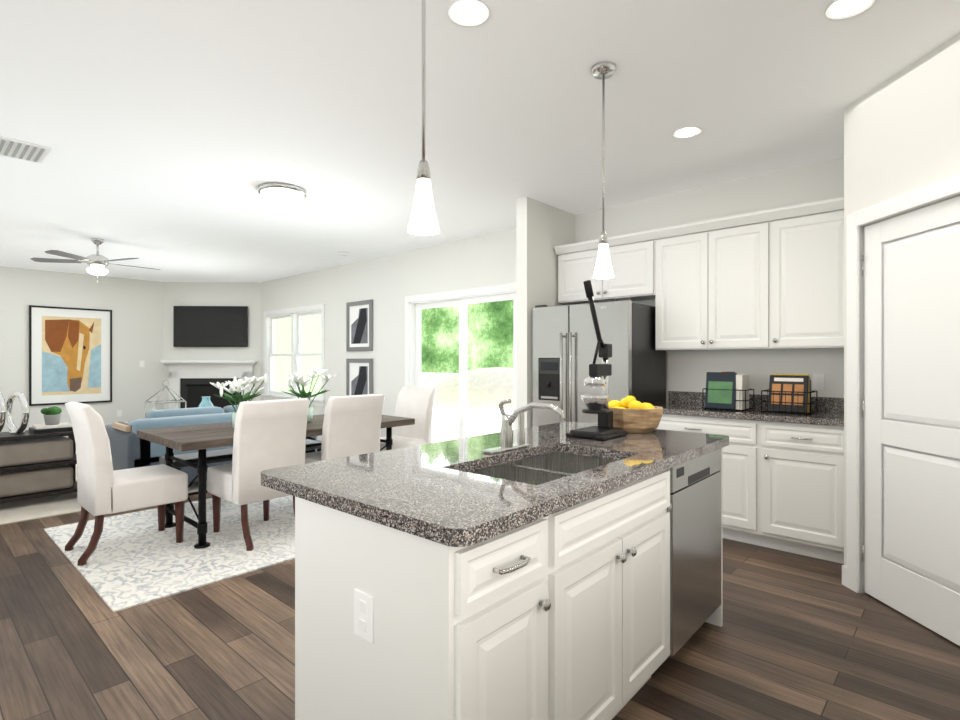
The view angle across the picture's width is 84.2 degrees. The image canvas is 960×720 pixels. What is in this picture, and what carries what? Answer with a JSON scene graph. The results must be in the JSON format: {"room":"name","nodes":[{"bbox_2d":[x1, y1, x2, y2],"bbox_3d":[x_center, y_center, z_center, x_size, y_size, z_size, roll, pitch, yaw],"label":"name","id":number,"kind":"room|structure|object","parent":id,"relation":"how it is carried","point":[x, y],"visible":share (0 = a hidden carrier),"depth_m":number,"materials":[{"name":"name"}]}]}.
{"room":"open-plan kitchen","nodes":[
{"label":"open-plan kitchen","id":0,"kind":"room"},
{"bbox_2d":[0,266,162,431],"bbox_3d":[-7.067,-0.080,8.680,0.150,2.740,5.850,0,0,42],"label":"wall","id":1,"kind":"structure","parent":0,"point":[135,306],"depth_m":9.19,"materials":[{"name":"white paint"}]},
{"bbox_2d":[29,305,111,405],"bbox_3d":[-6.790,-0.070,8.846,0.028,1.600,1.110,0,0,42],"label":"framed picture","id":2,"kind":"object","parent":1,"relation":"attached to","point":[70,354],"visible":0.96,"depth_m":8.82},
{"bbox_2d":[117,410,121,416],"bbox_3d":[-6.351,0.940,9.346,0.006,0.116,0.076,0,0,42],"label":"outlet","id":3,"kind":"object","parent":1,"relation":"attached to","point":[119,412],"depth_m":9.35,"materials":[{"name":"white plastic"}]},
{"bbox_2d":[163,282,259,409],"bbox_3d":[-5.000,-0.080,9.963,1.768,2.740,0.120,0,0,-3],"label":"wall","id":4,"kind":"structure","parent":0,"point":[211,294],"depth_m":9.90,"materials":[{"name":"white paint"}]},
{"bbox_2d":[64,435,321,440],"bbox_3d":[-4.019,1.235,5.887,8.120,0.110,5.850,0,0,42],"label":"baseboard","id":5,"kind":"structure","parent":4,"relation":"attached to","point":[319,438],"depth_m":8.51,"materials":[{"name":"white"}]},
{"bbox_2d":[161,360,256,408],"bbox_3d":[-4.988,0.647,9.692,1.660,1.285,0.418,0,0,-3],"label":"fireplace","id":6,"kind":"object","parent":4,"relation":"attached to","point":[189,383],"depth_m":9.85,"materials":[{"name":"white"}]},
{"bbox_2d":[173,306,247,346],"bbox_3d":[-4.996,-0.620,9.867,1.340,0.760,0.072,0,0,-3],"label":"wall-mounted tv","id":7,"kind":"object","parent":4,"relation":"attached to","point":[210,326],"visible":1,"depth_m":9.83,"materials":[{"name":"black"}]},
{"bbox_2d":[0,440,959,719],"bbox_3d":[-2.662,1.340,4.644,12.100,0.100,6.150,0,0,42],"label":"floor","id":8,"kind":"structure","parent":0,"point":[796,636],"depth_m":2.34,"materials":[{"name":"brown wood"}]},
{"bbox_2d":[0,464,206,524],"bbox_3d":[-4.529,1.285,5.981,3.640,0.010,4.600,0,0,42],"label":"living room rug","id":9,"kind":"object","parent":8,"relation":"on","point":[29,509],"depth_m":4.61,"materials":[{"name":"beige fabric"}]},
{"bbox_2d":[0,391,76,503],"bbox_3d":[-4.415,0.758,4.426,0.450,1.041,1.760,0,0,42],"label":"dresser","id":10,"kind":"object","parent":9,"relation":"on","point":[38,460],"visible":0.9,"depth_m":4.72,"materials":[{"name":"brown wood"}]},
{"bbox_2d":[105,405,316,483],"bbox_3d":[-2.846,0.884,5.738,0.950,0.788,1.885,0,0,42],"label":"sofa","id":11,"kind":"object","parent":9,"relation":"on","point":[129,448],"visible":0.38,"depth_m":5.00,"materials":[{"name":"blue fabric"}]},
{"bbox_3d":[-3.758,1.059,6.631,0.700,0.438,1.200,0,0,43],"label":"coffee table","id":12,"kind":"object","parent":9,"relation":"on","visible":0},
{"bbox_2d":[145,380,185,415],"bbox_3d":[-3.859,0.542,6.520,0.352,0.592,0.354,0,0,42],"label":"lantern","id":13,"kind":"object","parent":12,"relation":"on","point":[159,402],"visible":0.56,"depth_m":6.51,"materials":[{"name":"silver metal"}]},
{"bbox_2d":[199,396,213,406],"bbox_3d":[-3.541,0.655,6.867,0.200,0.365,0.200,0,0,42],"label":"vase","id":14,"kind":"object","parent":12,"relation":"on","point":[206,402],"visible":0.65,"depth_m":6.82,"materials":[{"name":"teal"}]},
{"bbox_2d":[44,495,294,611],"bbox_3d":[-1.537,1.285,4.518,1.950,0.010,3.115,0,0,42],"label":"rug","id":15,"kind":"object","parent":8,"relation":"on","point":[136,558],"visible":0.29,"depth_m":3.57,"materials":[{"name":"white fabric"}]},
{"bbox_2d":[65,401,187,565],"bbox_3d":[-2.432,0.779,3.659,0.500,0.998,0.622,0,0,42],"label":"dining chair","id":16,"kind":"object","parent":15,"relation":"on","point":[103,488],"visible":1,"depth_m":3.47,"materials":[{"name":"fabric"}]},
{"bbox_2d":[159,439,321,495],"bbox_3d":[-2.163,1.054,4.966,0.340,0.448,1.400,0,0,42],"label":"bench","id":17,"kind":"object","parent":15,"relation":"on","point":[194,455],"visible":0.33,"depth_m":4.63,"materials":[{"name":"black metal"}]},
{"bbox_2d":[207,398,309,550],"bbox_3d":[-1.631,0.779,3.909,0.622,0.998,0.500,0,0,42],"label":"dining chair","id":18,"kind":"object","parent":15,"relation":"on","point":[269,434],"visible":0.73,"depth_m":3.70,"materials":[{"name":"fabric"}]},
{"bbox_2d":[137,414,414,548],"bbox_3d":[-1.610,0.906,4.460,0.960,0.744,1.960,0,0,42],"label":"dining table","id":19,"kind":"object","parent":15,"relation":"on","point":[202,438],"visible":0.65,"depth_m":3.86,"materials":[{"name":"brown wood"}]},
{"bbox_2d":[210,374,266,427],"bbox_3d":[-1.867,0.321,4.166,0.418,0.425,0.436,0,0,42],"label":"vase","id":20,"kind":"object","parent":19,"relation":"on","point":[235,385],"visible":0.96,"depth_m":4.11,"materials":[{"name":"clear glass"}]},
{"bbox_2d":[282,369,335,421],"bbox_3d":[-1.488,0.307,4.600,0.400,0.451,0.482,0,0,42],"label":"vase","id":21,"kind":"object","parent":19,"relation":"on","point":[299,379],"visible":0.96,"depth_m":4.54,"materials":[{"name":"clear glass"}]},
{"bbox_2d":[305,394,384,462],"bbox_3d":[-1.172,0.779,4.411,0.622,0.998,0.500,0,0,42],"label":"dining chair","id":22,"kind":"object","parent":15,"relation":"on","point":[351,425],"visible":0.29,"depth_m":4.21,"materials":[{"name":"fabric"}]},
{"bbox_2d":[380,386,436,450],"bbox_3d":[-0.819,0.779,5.323,0.500,0.998,0.622,0,0,42],"label":"dining chair","id":23,"kind":"object","parent":15,"relation":"on","point":[416,404],"visible":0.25,"depth_m":5.35,"materials":[{"name":"fabric"}]},
{"bbox_2d":[285,442,728,719],"bbox_3d":[0.317,0.850,2.089,0.716,0.880,1.878,0,0,41],"label":"kitchen island","id":24,"kind":"object","parent":8,"relation":"on","point":[466,578],"depth_m":1.45,"materials":[{"name":"white wood"}]},
{"bbox_2d":[261,422,728,541],"bbox_3d":[0.242,0.390,2.176,0.935,0.040,1.926,0,0,41],"label":"island countertop","id":25,"kind":"structure","parent":24,"relation":"on","point":[427,488],"depth_m":1.67,"materials":[{"name":"grey stone"}]},
{"bbox_2d":[482,399,565,453],"bbox_3d":[0.206,0.262,2.105,0.311,0.214,0.250,0,0,41],"label":"faucet","id":26,"kind":"object","parent":25,"relation":"on","point":[506,436],"visible":1,"depth_m":2.17,"materials":[{"name":"silver metal"}]},
{"bbox_2d":[465,450,620,481],"bbox_3d":[0.253,0.489,1.970,0.430,0.182,0.745,0,0,41],"label":"sink","id":27,"kind":"object","parent":25,"relation":"in","point":[544,465],"depth_m":2.20,"materials":[{"name":"grey metal"}]},
{"bbox_2d":[565,280,627,440],"bbox_3d":[0.567,-0.005,2.573,0.200,0.747,0.260,0,0,41],"label":"juicer","id":28,"kind":"object","parent":25,"relation":"on","point":[604,429],"visible":1,"depth_m":2.54,"materials":[{"name":"black metal"}]},
{"bbox_2d":[609,396,662,432],"bbox_3d":[0.788,0.277,2.771,0.341,0.183,0.284,0,0,41],"label":"lemon bowl","id":29,"kind":"object","parent":25,"relation":"on","point":[631,414],"visible":0.88,"depth_m":2.66,"materials":[{"name":"brown wood"}]},
{"bbox_2d":[651,448,720,676],"bbox_3d":[0.720,0.854,2.548,0.654,0.872,0.607,0,0,41],"label":"dishwasher","id":30,"kind":"object","parent":24,"relation":"in","point":[694,508],"visible":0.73,"depth_m":2.29,"materials":[{"name":"grey metal"}]},
{"bbox_2d":[532,298,665,426],"bbox_3d":[1.022,0.403,4.653,0.930,1.775,0.757,0,0,42],"label":"fridge","id":31,"kind":"object","parent":8,"relation":"on","point":[564,341],"visible":0.58,"depth_m":4.40,"materials":[{"name":"grey metal"}]},
{"bbox_2d":[656,415,760,545],"bbox_3d":[1.775,0.850,4.124,0.875,0.880,0.611,0,0,42],"label":"base cabinet","id":32,"kind":"object","parent":8,"relation":"on","point":[742,456],"depth_m":3.70,"materials":[{"name":"white wood"}]},
{"bbox_2d":[761,423,843,563],"bbox_3d":[2.288,0.850,3.655,0.515,0.880,0.611,0,0,42],"label":"base cabinet","id":33,"kind":"object","parent":8,"relation":"on","point":[783,481],"depth_m":3.43,"materials":[{"name":"white wood"}]},
{"bbox_2d":[653,403,843,426],"bbox_3d":[1.957,0.390,3.944,1.394,0.040,0.631,0,0,42],"label":"countertop","id":34,"kind":"structure","parent":33,"relation":"on","point":[821,418],"depth_m":3.67,"materials":[{"name":"grey stone"}]},
{"bbox_2d":[702,372,753,410],"bbox_3d":[1.859,0.229,3.982,0.306,0.280,0.223,0,0,42],"label":"basket","id":35,"kind":"object","parent":34,"relation":"on","point":[727,390],"visible":1,"depth_m":3.91,"materials":[{"name":"black metal"}]},
{"bbox_2d":[761,374,816,414],"bbox_3d":[2.173,0.234,3.733,0.306,0.270,0.207,0,0,42],"label":"basket","id":36,"kind":"object","parent":34,"relation":"on","point":[791,393],"visible":1,"depth_m":3.69,"materials":[{"name":"black metal"}]},
{"bbox_2d":[0,0,959,282],"bbox_3d":[-2.662,-1.500,4.644,12.100,0.100,6.150,0,0,42],"label":"ceiling","id":37,"kind":"structure","parent":0,"point":[172,134],"depth_m":3.10,"materials":[{"name":"white paint"}]},
{"bbox_2d":[0,136,51,163],"bbox_3d":[-3.201,-1.442,3.611,0.400,0.016,0.400,0,0,42],"label":"ceiling vent","id":38,"kind":"object","parent":37,"relation":"in","point":[22,150],"visible":1,"depth_m":3.63,"materials":[{"name":"white metal"}]},
{"bbox_2d":[30,238,159,282],"bbox_3d":[-4.569,-1.190,6.420,1.298,0.520,1.249,0,0,42],"label":"ceiling fan","id":39,"kind":"object","parent":37,"relation":"hanging from","point":[97,262],"visible":1,"depth_m":6.29,"materials":[{"name":"silver metal"}]},
{"bbox_2d":[258,182,305,205],"bbox_3d":[-1.684,-1.387,4.527,0.390,0.125,0.390,0,0,42],"label":"ceiling light","id":40,"kind":"object","parent":37,"relation":"attached to","point":[280,194],"visible":1,"depth_m":4.41,"materials":[{"name":"white glass"}]},
{"bbox_2d":[339,252,348,255],"bbox_3d":[-1.835,-1.432,7.175,0.130,0.034,0.130,0,0,42],"label":"smoke detector","id":41,"kind":"object","parent":37,"relation":"attached to","point":[344,253],"visible":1,"depth_m":7.13,"materials":[{"name":"white plastic"}]},
{"bbox_2d":[407,0,439,235],"bbox_3d":[-0.180,-0.930,1.698,0.124,1.040,0.124,0,0,42],"label":"pendant light","id":42,"kind":"object","parent":37,"relation":"hanging from","point":[423,221],"visible":1,"depth_m":1.68,"materials":[{"name":"white glass"}]},
{"bbox_2d":[448,0,489,26],"bbox_3d":[-0.047,-1.446,2.213,0.176,0.008,0.176,0,0,42],"label":"recessed light","id":43,"kind":"object","parent":37,"relation":"in","point":[468,13],"visible":1,"depth_m":2.21,"materials":[{"name":"white"}]},
{"bbox_2d":[591,61,615,278],"bbox_3d":[0.614,-0.930,2.639,0.124,1.040,0.124,0,0,42],"label":"pendant light","id":44,"kind":"object","parent":37,"relation":"hanging from","point":[603,70],"visible":1,"depth_m":2.62,"materials":[{"name":"white glass"}]},
{"bbox_2d":[673,126,701,138],"bbox_3d":[1.318,-1.446,3.377,0.176,0.008,0.176,0,0,42],"label":"recessed light","id":45,"kind":"object","parent":37,"relation":"in","point":[687,132],"visible":0.88,"depth_m":3.37,"materials":[{"name":"white"}]},
{"bbox_2d":[825,0,876,20],"bbox_3d":[1.512,-1.446,2.168,0.176,0.008,0.176,0,0,42],"label":"recessed light","id":46,"kind":"object","parent":37,"relation":"in","point":[835,10],"visible":1,"depth_m":2.18,"materials":[{"name":"white glass"}]},
{"bbox_2d":[516,197,574,428],"bbox_3d":[0.639,-0.080,5.050,0.120,2.740,0.790,0,0,42],"label":"wall","id":47,"kind":"structure","parent":0,"point":[543,230],"depth_m":4.79,"materials":[{"name":"white paint"}]},
{"bbox_2d":[260,157,843,436],"bbox_3d":[-0.635,-0.080,6.855,12.100,2.740,0.150,0,0,42],"label":"wall","id":48,"kind":"structure","parent":0,"point":[386,284],"depth_m":5.97,"materials":[{"name":"white paint"}]},
{"bbox_2d":[261,304,324,406],"bbox_3d":[-3.196,-0.077,9.168,2.110,1.635,0.200,0,0,42],"label":"window","id":49,"kind":"structure","parent":48,"relation":"in","point":[295,314],"depth_m":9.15,"materials":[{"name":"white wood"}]},
{"bbox_2d":[346,359,372,395],"bbox_3d":[-1.764,0.345,7.763,0.630,0.730,0.028,0,0,42],"label":"picture","id":50,"kind":"object","parent":48,"relation":"attached to","point":[359,376],"visible":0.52,"depth_m":7.76,"materials":[{"name":"silver metal"}]},
{"bbox_2d":[346,299,372,350],"bbox_3d":[-1.764,-0.495,7.763,0.630,0.730,0.028,0,0,42],"label":"picture abstract top","id":51,"kind":"object","parent":48,"relation":"attached to","point":[359,325],"visible":1,"depth_m":7.75,"materials":[{"name":"grey paper"}]},
{"bbox_2d":[405,283,515,440],"bbox_3d":[-0.217,0.223,6.461,1.980,2.135,0.166,0,0,42],"label":"door frame","id":52,"kind":"structure","parent":48,"relation":"attached to","point":[462,299],"depth_m":6.46,"materials":[{"name":"white wood"}]},
{"bbox_2d":[554,230,649,304],"bbox_3d":[1.200,-0.803,4.835,0.958,0.526,0.342,0,0,42],"label":"upper cabinet","id":53,"kind":"object","parent":48,"relation":"attached to","point":[629,254],"depth_m":4.66,"materials":[{"name":"white wood"}]},
{"bbox_2d":[650,209,769,350],"bbox_3d":[1.872,-0.574,4.219,0.860,0.984,0.342,0,0,42],"label":"upper cabinet","id":54,"kind":"object","parent":48,"relation":"attached to","point":[767,279],"depth_m":4.07,"materials":[{"name":"white wood"}]},
{"bbox_2d":[669,391,843,410],"bbox_3d":[2.163,0.320,4.170,1.394,0.100,0.020,0,0,42],"label":"backsplash","id":55,"kind":"structure","parent":48,"relation":"attached to","point":[823,403],"depth_m":4.15,"materials":[{"name":"grey stone"}]},
{"bbox_2d":[770,197,843,348],"bbox_3d":[2.379,-0.574,3.755,0.516,0.984,0.342,0,0,42],"label":"upper cabinet","id":56,"kind":"object","parent":48,"relation":"attached to","point":[807,239],"depth_m":3.64,"materials":[{"name":"white wood"}]},
{"bbox_2d":[812,374,824,389],"bbox_3d":[2.480,0.160,3.891,0.076,0.116,0.008,0,0,42],"label":"outlet","id":57,"kind":"object","parent":48,"relation":"attached to","point":[818,381],"depth_m":3.89,"materials":[{"name":"white plastic"}]},
{"bbox_2d":[844,33,959,592],"bbox_3d":[2.171,-0.080,2.480,0.100,2.740,1.160,0,0,-3],"label":"wall","id":58,"kind":"structure","parent":0,"point":[902,132],"depth_m":2.66,"materials":[{"name":"white paint"}]},
{"bbox_2d":[842,174,959,645],"bbox_3d":[2.120,0.235,2.521,0.660,2.110,0.662,0,0,42],"label":"door","id":59,"kind":"structure","parent":58,"relation":"attached to","point":[911,411],"depth_m":2.65,"materials":[{"name":"white wood"}]},
{"label":"outside","id":60,"kind":"structure","parent":0,"visible":0},
{"bbox_2d":[421,373,512,442],"bbox_3d":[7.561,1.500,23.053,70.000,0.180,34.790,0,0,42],"label":"ground","id":61,"kind":"structure","parent":60,"point":[478,423],"depth_m":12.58,"materials":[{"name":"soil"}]},
{"bbox_2d":[433,367,512,407],"bbox_3d":[2.288,1.490,18.113,7.500,2.500,7.200,0,0,42],"label":"mound","id":62,"kind":"object","parent":61,"relation":"on","point":[483,385],"depth_m":16.24,"materials":[{"name":"white"}]},
{"bbox_2d":[421,300,512,372],"bbox_3d":[-9.773,-18.210,63.344,180.000,41.000,0.200,0,0,42],"label":"trees","id":63,"kind":"object","parent":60,"point":[438,331],"depth_m":55.06,"materials":[{"name":"green plant"}]}
]}

